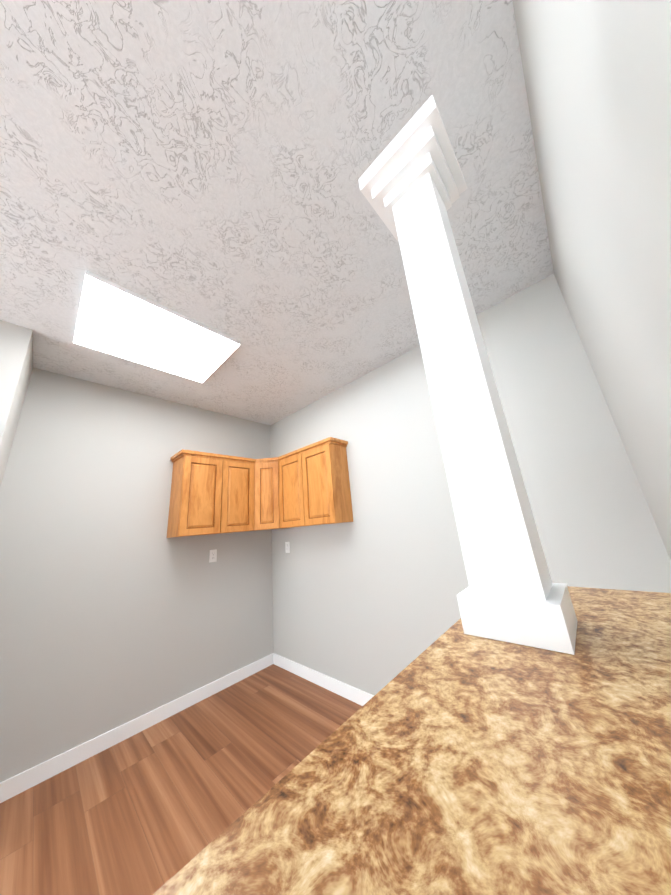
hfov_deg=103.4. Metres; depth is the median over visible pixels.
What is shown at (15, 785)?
baseboard
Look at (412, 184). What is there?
column
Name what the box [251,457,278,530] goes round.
upper cabinet
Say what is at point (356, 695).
baseboard
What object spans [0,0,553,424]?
ceiling
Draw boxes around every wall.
[0,320,32,487]
[0,368,273,781]
[270,274,670,695]
[512,0,670,559]
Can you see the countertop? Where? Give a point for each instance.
(454, 759)
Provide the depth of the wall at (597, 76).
0.61 m
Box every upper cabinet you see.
[167,453,214,537]
[215,454,250,533]
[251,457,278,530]
[279,449,306,528]
[303,437,352,525]
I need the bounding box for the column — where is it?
[359,95,577,654]
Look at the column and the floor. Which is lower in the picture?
the floor
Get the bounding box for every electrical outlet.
[209,549,216,562]
[285,542,289,552]
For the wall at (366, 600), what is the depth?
1.93 m
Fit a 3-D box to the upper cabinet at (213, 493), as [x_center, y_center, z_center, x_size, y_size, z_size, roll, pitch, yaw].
[-1.323,0.471,2.577,0.317,0.730,0.414,-19,-21,40]
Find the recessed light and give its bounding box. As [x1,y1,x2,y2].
[73,270,239,382]
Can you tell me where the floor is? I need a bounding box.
[0,664,361,894]
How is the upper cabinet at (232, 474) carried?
attached to the wall at (118, 607)
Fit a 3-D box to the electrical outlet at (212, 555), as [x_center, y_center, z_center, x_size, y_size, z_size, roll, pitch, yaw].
[-1.235,1.093,2.674,0.008,0.116,0.072,-19,-21,40]
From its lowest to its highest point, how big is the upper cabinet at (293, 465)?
0.730 m
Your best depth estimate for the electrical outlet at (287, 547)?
2.97 m
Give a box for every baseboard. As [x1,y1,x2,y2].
[0,654,271,802]
[272,653,373,705]
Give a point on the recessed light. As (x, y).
(115, 319)
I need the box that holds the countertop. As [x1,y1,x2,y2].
[153,586,670,894]
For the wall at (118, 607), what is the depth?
2.12 m
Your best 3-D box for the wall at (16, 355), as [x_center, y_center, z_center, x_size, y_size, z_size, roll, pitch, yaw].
[-2.388,0.541,1.164,0.550,2.740,0.980,-19,-21,40]
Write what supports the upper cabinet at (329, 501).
attached to the wall at (366, 600)

